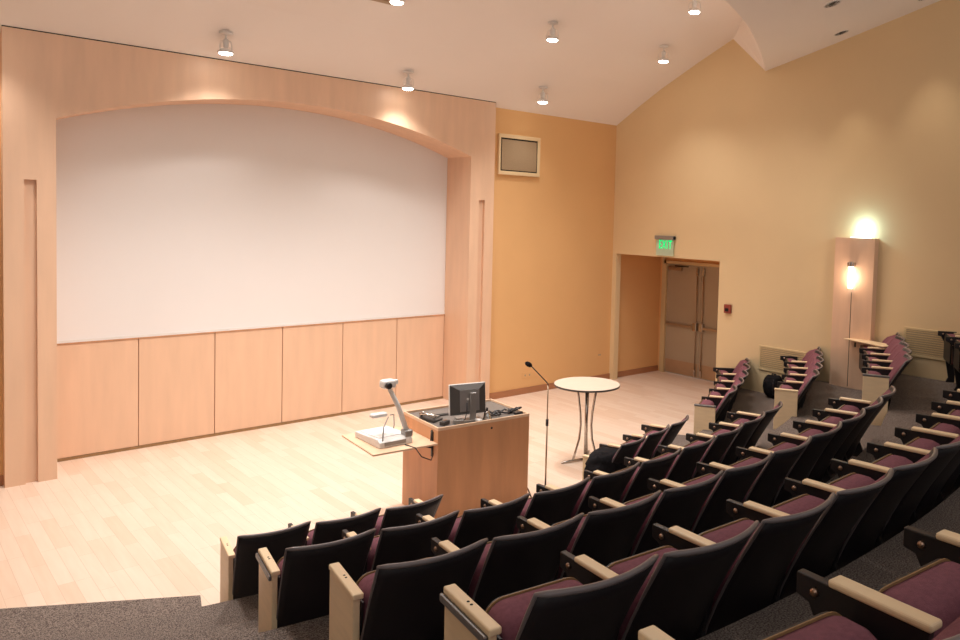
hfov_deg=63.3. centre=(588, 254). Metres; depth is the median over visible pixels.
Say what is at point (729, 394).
cushion
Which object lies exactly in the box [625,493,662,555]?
seat cushion
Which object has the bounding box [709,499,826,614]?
cushion
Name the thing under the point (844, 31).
recessed light
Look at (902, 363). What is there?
cushion
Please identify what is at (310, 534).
seat cushion
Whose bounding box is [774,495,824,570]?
seat cushion
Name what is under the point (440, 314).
trim
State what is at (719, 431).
seat cushion
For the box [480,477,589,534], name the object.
seat
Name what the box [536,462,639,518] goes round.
seat
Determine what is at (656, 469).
seat
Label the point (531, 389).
baseboard
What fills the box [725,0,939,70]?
ceiling
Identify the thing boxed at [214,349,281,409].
wall
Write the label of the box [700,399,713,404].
seat cushion
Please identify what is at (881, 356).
seat
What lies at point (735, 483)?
seat
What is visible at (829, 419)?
seat cushion
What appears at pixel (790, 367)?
seat
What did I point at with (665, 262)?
trim
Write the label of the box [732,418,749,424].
seat cushion
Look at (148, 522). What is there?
floor
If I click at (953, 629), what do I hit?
cushion
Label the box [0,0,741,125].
ceiling
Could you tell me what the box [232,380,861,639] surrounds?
tier
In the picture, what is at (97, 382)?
wall panel
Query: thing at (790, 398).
seat
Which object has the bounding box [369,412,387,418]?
lamp
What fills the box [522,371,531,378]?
outlet plate
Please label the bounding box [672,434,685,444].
step
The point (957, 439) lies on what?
cushion
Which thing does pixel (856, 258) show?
panel
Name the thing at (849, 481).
seat cushion
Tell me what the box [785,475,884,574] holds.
cushion
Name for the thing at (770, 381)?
backpack
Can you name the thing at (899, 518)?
seat
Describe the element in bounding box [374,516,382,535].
seat cushion
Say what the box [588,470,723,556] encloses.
seat
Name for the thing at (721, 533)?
seat cushion
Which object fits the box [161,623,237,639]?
step
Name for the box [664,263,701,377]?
door
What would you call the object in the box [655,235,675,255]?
exit sign
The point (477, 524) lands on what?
seat
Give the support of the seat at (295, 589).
on the tier at (243, 612)
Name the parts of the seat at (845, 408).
armrest, armrest, edge trim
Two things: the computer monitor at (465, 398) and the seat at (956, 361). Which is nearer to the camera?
the computer monitor at (465, 398)
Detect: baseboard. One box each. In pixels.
[0,475,3,485]
[57,396,442,461]
[489,365,657,398]
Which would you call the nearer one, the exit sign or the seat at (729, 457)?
the seat at (729, 457)
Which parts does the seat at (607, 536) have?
armrest, edge trim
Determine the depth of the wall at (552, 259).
13.34 m
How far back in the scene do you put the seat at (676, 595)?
2.78 m
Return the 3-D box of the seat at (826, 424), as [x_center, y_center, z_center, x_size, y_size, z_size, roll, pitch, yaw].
[2.076,1.598,6.354,0.628,0.854,0.539,3,3,34]
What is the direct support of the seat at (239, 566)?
on the floor
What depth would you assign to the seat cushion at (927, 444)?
4.73 m
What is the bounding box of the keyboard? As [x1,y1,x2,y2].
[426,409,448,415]
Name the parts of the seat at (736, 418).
armrest, armrest, edge trim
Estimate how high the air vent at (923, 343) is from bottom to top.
0.380 m
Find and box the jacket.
[584,447,627,478]
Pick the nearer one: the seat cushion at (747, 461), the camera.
the seat cushion at (747, 461)
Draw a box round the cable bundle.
[489,407,521,415]
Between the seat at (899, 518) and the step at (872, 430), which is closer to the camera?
the seat at (899, 518)
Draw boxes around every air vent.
[758,345,805,373]
[904,327,959,360]
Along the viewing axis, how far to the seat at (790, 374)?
10.03 m
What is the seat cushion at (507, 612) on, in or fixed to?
on the seat at (565, 608)
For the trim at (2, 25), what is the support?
attached to the surround
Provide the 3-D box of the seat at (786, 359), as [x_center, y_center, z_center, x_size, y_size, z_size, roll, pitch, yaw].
[3.090,1.755,11.200,0.538,0.854,0.547,2,3,8]
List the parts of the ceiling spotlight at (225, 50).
bulb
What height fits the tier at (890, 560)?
1.385 m
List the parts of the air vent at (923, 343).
plate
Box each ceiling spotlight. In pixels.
[217,31,233,55]
[389,0,404,4]
[401,71,414,90]
[537,86,547,103]
[546,21,558,41]
[658,45,668,62]
[688,0,700,13]
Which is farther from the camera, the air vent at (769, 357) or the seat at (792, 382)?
the air vent at (769, 357)
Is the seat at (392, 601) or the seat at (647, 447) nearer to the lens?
the seat at (392, 601)
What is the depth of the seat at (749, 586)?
3.12 m
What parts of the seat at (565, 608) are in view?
tablet rail, panel, armrest, edge trim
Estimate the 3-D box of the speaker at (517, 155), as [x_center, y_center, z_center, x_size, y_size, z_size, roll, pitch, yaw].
[-1.133,-1.617,12.539,0.860,0.650,0.050,-1,4,-44]
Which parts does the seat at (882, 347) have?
armrest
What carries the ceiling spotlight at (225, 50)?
attached to the ceiling at (603, 65)
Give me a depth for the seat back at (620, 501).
5.92 m
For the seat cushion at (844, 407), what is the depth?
6.86 m
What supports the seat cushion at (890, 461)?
on the seat at (899, 518)
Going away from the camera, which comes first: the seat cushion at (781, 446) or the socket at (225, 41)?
the seat cushion at (781, 446)
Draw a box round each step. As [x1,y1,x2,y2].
[0,595,201,639]
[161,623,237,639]
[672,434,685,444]
[755,428,774,446]
[848,425,880,460]
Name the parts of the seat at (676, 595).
armrest, edge trim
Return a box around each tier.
[32,388,773,639]
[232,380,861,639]
[697,487,959,639]
[825,374,955,483]
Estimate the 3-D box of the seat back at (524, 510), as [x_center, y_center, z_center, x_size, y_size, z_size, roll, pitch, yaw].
[-0.387,1.888,5.341,0.416,0.338,0.150,-1,4,-43]
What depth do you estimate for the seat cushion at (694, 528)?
4.77 m
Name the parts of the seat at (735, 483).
armrest, edge trim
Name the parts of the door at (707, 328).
vertical rod, kick plate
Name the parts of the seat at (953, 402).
armrest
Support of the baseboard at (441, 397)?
attached to the wall at (214, 349)
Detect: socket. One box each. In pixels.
[223,38,228,47]
[406,76,410,84]
[550,27,554,34]
[692,0,696,7]
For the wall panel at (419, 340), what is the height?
1.324 m
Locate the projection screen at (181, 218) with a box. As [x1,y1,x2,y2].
[56,104,447,343]
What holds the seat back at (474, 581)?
on the seat at (508, 564)
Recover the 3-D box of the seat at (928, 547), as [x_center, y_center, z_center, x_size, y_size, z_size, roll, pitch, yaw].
[1.385,1.090,2.339,0.565,0.854,0.628,-1,3,-40]
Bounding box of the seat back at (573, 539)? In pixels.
[557,516,585,579]
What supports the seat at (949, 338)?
on the tier at (913, 395)
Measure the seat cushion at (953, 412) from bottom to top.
0.338 m
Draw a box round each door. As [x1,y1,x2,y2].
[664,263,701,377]
[698,266,718,381]
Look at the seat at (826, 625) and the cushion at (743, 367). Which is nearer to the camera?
the seat at (826, 625)
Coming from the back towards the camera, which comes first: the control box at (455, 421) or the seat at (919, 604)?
the control box at (455, 421)
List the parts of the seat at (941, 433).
armrest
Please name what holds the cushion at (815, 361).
on the seat at (790, 374)
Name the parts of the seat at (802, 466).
armrest, edge trim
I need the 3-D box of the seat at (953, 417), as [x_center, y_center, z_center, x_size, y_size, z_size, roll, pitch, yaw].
[2.705,1.358,5.449,0.628,0.854,0.523,4,3,36]
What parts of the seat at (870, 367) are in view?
armrest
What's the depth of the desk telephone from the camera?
7.55 m
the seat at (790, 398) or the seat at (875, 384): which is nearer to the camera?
the seat at (875, 384)
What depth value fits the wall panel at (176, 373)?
9.65 m
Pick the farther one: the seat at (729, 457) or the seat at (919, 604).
the seat at (729, 457)
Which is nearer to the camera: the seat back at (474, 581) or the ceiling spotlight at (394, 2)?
the seat back at (474, 581)
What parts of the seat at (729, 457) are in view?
armrest, edge trim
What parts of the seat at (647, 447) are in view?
armrest, edge trim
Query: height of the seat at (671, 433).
0.854 m
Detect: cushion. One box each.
[278,558,283,581]
[307,530,313,545]
[358,573,374,638]
[367,537,378,571]
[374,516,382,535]
[448,517,460,542]
[488,580,582,639]
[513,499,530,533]
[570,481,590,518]
[609,548,676,639]
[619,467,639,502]
[625,440,641,457]
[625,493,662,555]
[646,430,659,453]
[651,418,684,458]
[653,453,678,478]
[683,474,720,531]
[686,441,705,474]
[691,426,738,478]
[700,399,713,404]
[702,520,759,617]
[709,391,720,395]
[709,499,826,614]
[712,429,729,435]
[716,384,725,388]
[716,387,733,411]
[731,372,745,386]
[731,458,761,501]
[732,360,746,372]
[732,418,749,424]
[733,366,747,380]
[742,441,805,502]
[770,443,796,450]
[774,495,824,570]
[774,615,876,639]
[780,385,792,389]
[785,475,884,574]
[798,372,815,396]
[799,429,823,436]
[802,349,817,360]
[803,365,818,381]
[804,352,819,367]
[804,359,819,373]
[822,416,842,423]
[830,474,874,488]
[839,405,859,412]
[843,453,928,543]
[868,371,880,374]
[874,455,912,467]
[881,335,895,347]
[882,561,959,637]
[884,338,900,353]
[887,344,904,360]
[888,357,907,382]
[889,350,906,367]
[907,438,939,450]
[932,423,959,435]
[932,616,959,639]
[949,436,959,443]
[950,410,959,416]
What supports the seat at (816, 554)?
on the tier at (913, 395)
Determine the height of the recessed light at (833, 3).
0.067 m
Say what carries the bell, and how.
on the lectern
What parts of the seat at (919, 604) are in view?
armrest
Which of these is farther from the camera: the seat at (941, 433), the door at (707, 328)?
the door at (707, 328)
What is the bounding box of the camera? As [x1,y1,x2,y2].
[355,378,412,448]
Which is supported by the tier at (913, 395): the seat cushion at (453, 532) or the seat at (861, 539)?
the seat at (861, 539)
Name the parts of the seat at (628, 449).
panel, edge trim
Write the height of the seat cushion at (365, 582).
0.338 m
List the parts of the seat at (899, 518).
armrest, edge trim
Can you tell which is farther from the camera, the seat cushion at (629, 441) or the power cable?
the seat cushion at (629, 441)
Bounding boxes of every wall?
[0,90,2,475]
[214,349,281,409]
[489,108,660,392]
[609,0,959,392]
[657,257,719,370]
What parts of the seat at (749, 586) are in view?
armrest, edge trim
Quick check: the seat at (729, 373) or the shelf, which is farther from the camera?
the seat at (729, 373)
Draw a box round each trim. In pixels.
[2,25,495,102]
[57,314,444,344]
[659,257,719,371]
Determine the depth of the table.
9.38 m
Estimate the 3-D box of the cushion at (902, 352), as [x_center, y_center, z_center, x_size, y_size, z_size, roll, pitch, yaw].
[3.542,1.359,8.919,0.293,0.455,0.441,3,3,19]
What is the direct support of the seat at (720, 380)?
on the floor
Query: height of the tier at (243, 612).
0.355 m
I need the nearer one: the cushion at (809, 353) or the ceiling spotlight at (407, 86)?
the ceiling spotlight at (407, 86)
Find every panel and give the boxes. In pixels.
[57,338,137,458]
[138,333,214,445]
[214,327,281,432]
[281,323,342,421]
[341,318,396,411]
[395,315,443,402]
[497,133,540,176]
[829,237,878,389]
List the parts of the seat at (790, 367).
armrest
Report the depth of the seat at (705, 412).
9.69 m
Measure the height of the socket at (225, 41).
0.110 m
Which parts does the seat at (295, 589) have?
tablet rail, panel, armrest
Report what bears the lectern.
on the floor
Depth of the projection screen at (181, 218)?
10.07 m
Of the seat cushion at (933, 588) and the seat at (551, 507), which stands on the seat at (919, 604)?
the seat cushion at (933, 588)
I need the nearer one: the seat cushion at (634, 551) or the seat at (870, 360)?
the seat cushion at (634, 551)
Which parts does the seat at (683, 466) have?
armrest, edge trim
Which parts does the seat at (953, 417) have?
armrest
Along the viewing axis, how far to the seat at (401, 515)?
5.66 m
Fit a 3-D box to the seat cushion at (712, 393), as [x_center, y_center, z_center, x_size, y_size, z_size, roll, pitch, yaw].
[1.725,2.065,10.452,0.150,0.338,0.442,2,3,14]
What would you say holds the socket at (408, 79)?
attached to the ceiling spotlight at (407, 86)
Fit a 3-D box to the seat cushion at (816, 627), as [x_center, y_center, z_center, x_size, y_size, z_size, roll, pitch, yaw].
[0.505,1.051,1.740,0.447,0.338,0.150,0,3,-35]
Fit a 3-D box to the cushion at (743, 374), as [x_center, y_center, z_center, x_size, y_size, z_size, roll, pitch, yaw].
[2.076,1.934,10.918,0.293,0.455,0.481,2,3,11]
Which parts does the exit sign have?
panel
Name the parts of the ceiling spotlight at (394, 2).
bulb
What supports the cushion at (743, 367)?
on the seat at (720, 380)
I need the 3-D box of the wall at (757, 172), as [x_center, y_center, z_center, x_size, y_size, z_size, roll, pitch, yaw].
[5.001,-1.034,9.530,0.120,7.400,12.931,-1,4,-44]
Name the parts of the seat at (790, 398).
panel, armrest, edge trim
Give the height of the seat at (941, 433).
0.854 m
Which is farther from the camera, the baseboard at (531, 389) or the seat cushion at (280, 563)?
the baseboard at (531, 389)
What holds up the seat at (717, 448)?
on the tier at (243, 612)
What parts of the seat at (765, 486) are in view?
armrest, edge trim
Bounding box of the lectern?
[342,399,528,518]
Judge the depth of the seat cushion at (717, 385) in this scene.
11.00 m
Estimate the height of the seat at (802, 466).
0.854 m
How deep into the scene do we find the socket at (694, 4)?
10.64 m
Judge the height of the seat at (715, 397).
0.854 m
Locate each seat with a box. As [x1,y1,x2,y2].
[220,521,310,601]
[256,528,375,632]
[288,507,380,545]
[329,538,487,639]
[342,510,458,574]
[351,494,442,535]
[416,493,529,548]
[431,513,583,610]
[440,554,658,639]
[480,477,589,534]
[517,490,661,580]
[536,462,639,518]
[560,520,758,639]
[582,434,645,479]
[584,447,681,503]
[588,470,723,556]
[599,424,669,459]
[623,415,688,459]
[624,434,715,483]
[638,611,959,639]
[648,452,772,534]
[652,492,835,639]
[658,422,742,479]
[686,411,764,465]
[693,385,736,433]
[696,436,811,520]
[701,377,743,421]
[709,370,748,411]
[709,401,782,461]
[713,358,749,379]
[714,363,749,402]
[726,468,893,604]
[736,421,841,506]
[767,408,865,481]
[773,369,819,428]
[777,362,822,410]
[780,347,820,374]
[781,356,823,397]
[783,350,822,401]
[784,447,937,574]
[793,396,883,482]
[796,558,959,639]
[812,385,895,477]
[830,436,959,548]
[844,332,899,371]
[862,336,904,366]
[862,341,908,403]
[862,347,911,408]
[862,354,912,425]
[867,437,959,525]
[894,422,959,519]
[903,526,959,565]
[916,409,959,499]
[931,389,959,413]
[938,331,959,390]
[953,340,959,371]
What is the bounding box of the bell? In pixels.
[482,407,491,419]
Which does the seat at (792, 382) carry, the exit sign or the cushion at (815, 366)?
the cushion at (815, 366)
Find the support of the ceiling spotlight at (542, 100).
attached to the ceiling at (603, 65)
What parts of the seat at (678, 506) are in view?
armrest, edge trim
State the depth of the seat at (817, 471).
5.79 m
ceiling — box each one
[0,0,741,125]
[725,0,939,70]
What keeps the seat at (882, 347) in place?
on the tier at (818, 393)
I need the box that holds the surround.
[0,26,495,487]
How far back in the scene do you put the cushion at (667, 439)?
8.16 m
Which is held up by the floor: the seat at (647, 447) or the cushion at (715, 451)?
the seat at (647, 447)
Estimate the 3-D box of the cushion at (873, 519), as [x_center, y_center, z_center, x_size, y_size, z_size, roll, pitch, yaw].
[1.509,1.238,3.841,0.448,0.455,0.293,-1,4,-45]
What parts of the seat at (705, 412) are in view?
panel, armrest, edge trim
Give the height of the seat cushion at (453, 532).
0.338 m
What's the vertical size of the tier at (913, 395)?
1.010 m
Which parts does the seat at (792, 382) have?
armrest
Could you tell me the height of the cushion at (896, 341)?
0.455 m
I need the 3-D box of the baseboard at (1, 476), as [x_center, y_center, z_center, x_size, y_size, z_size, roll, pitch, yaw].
[-8.707,2.409,5.596,7.112,0.105,0.018,-1,4,-44]
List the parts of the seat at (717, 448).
armrest, edge trim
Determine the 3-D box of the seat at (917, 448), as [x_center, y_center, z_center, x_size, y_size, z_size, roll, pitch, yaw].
[2.085,1.377,4.661,0.628,0.854,0.523,4,4,41]
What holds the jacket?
on the seat at (628, 449)
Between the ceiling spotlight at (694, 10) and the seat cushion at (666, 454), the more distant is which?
the ceiling spotlight at (694, 10)
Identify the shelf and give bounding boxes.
[342,426,437,456]
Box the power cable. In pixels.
[405,435,432,460]
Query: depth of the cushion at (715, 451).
6.54 m
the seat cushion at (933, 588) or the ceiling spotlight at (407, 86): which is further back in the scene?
the ceiling spotlight at (407, 86)
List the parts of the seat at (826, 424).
armrest, edge trim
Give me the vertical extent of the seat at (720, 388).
0.854 m
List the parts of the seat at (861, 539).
armrest, edge trim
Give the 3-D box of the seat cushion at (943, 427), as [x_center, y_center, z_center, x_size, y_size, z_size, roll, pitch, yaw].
[2.367,1.323,5.100,0.150,0.338,0.414,4,3,38]
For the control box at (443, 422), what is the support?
on the lectern
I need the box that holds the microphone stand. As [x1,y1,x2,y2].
[525,361,548,485]
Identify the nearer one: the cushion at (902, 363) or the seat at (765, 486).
the seat at (765, 486)
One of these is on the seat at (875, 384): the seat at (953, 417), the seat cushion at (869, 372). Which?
the seat cushion at (869, 372)
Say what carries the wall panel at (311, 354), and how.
attached to the wall at (214, 349)
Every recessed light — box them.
[824,0,840,7]
[834,30,848,35]
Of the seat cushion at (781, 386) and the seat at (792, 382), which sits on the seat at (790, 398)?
the seat cushion at (781, 386)
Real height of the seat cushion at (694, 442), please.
0.338 m
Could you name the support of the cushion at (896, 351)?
on the seat at (870, 360)
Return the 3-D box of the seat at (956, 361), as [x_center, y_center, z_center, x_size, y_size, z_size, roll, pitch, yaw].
[4.548,1.243,9.024,0.538,0.854,0.542,2,3,17]
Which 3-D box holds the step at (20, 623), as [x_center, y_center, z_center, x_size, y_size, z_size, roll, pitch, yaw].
[-5.019,2.527,4.536,5.090,0.180,1.045,1,3,-12]
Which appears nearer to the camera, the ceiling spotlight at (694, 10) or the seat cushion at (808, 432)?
the seat cushion at (808, 432)
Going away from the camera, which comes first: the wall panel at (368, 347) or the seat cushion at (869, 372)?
the seat cushion at (869, 372)
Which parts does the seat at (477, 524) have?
armrest, edge trim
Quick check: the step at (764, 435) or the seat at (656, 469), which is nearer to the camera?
the seat at (656, 469)
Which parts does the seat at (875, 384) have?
panel, armrest, edge trim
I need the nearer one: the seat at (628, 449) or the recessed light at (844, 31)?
the seat at (628, 449)
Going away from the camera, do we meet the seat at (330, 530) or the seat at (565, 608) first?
the seat at (565, 608)
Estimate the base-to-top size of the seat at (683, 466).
0.854 m
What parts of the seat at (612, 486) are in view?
armrest, edge trim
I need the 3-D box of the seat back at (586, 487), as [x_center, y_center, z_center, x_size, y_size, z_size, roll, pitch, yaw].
[-0.023,1.882,5.683,0.150,0.338,0.416,4,4,44]
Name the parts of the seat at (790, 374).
armrest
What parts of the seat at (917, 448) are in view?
armrest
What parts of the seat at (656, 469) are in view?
armrest, edge trim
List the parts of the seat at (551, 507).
armrest, edge trim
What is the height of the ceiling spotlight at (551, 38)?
0.256 m
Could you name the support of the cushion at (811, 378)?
on the seat at (790, 398)
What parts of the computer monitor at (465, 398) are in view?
plate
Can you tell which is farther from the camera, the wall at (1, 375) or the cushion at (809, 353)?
the cushion at (809, 353)
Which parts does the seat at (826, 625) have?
armrest, edge trim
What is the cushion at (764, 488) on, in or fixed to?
on the seat at (765, 486)
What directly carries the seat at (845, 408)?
on the tier at (818, 393)
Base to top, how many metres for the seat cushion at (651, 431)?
0.338 m
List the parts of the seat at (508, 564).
armrest, edge trim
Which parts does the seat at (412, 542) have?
armrest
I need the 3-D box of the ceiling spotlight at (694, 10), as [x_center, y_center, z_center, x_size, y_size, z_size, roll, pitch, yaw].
[1.474,-3.475,10.661,0.180,0.256,0.180,-1,4,-44]
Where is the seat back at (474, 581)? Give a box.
[468,543,490,598]
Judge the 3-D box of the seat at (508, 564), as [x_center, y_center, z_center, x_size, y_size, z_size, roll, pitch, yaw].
[-0.396,1.649,3.737,0.540,0.854,0.628,0,3,-37]
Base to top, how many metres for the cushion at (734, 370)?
0.455 m
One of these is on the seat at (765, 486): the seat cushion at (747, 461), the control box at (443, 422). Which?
the seat cushion at (747, 461)
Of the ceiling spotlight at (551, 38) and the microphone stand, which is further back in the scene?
the ceiling spotlight at (551, 38)
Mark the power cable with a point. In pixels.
(430, 435)
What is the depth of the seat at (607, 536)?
3.89 m
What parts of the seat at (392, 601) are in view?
panel, armrest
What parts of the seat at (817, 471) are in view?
armrest, edge trim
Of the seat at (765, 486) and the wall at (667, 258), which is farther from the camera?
the wall at (667, 258)
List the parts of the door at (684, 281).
kick plate, vertical rod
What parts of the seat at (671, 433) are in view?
armrest, armrest, edge trim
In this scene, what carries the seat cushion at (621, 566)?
on the seat at (676, 595)
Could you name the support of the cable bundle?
on the lectern
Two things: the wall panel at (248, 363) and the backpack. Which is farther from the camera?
the backpack
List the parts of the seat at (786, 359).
armrest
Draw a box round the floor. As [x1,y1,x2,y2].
[0,371,713,608]
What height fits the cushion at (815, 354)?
0.455 m
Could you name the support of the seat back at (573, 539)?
on the seat at (607, 536)
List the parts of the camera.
stage glass, lamp arm, arm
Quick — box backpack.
[763,373,783,398]
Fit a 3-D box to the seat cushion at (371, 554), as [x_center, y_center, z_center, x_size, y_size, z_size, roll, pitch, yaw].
[-1.163,1.895,4.715,0.415,0.338,0.150,0,3,-37]
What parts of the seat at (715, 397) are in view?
armrest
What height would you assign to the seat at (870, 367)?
0.854 m
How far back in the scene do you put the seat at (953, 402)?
5.79 m
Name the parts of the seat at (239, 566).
panel, armrest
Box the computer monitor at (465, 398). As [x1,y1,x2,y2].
[448,382,485,422]
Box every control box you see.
[439,419,449,425]
[453,418,464,424]
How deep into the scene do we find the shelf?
7.21 m
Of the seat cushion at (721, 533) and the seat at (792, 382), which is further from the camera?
the seat at (792, 382)
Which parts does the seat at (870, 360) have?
armrest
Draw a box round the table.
[554,377,619,463]
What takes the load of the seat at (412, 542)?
on the tier at (243, 612)
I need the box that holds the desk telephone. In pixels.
[419,411,442,422]
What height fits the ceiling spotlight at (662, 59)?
0.256 m
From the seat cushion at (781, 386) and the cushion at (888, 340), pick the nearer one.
the seat cushion at (781, 386)
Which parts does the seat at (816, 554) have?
armrest, edge trim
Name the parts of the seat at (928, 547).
armrest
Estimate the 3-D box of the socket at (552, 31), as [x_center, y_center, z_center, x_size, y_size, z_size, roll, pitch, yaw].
[-0.489,-3.037,10.462,0.070,0.110,0.070,-1,4,-44]
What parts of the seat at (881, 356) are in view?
armrest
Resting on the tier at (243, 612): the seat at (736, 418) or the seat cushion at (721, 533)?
the seat at (736, 418)
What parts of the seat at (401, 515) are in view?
edge trim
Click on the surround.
(27, 57)
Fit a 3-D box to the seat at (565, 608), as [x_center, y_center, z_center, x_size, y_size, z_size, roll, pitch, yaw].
[-0.141,1.407,2.652,0.513,0.854,0.673,0,3,-35]

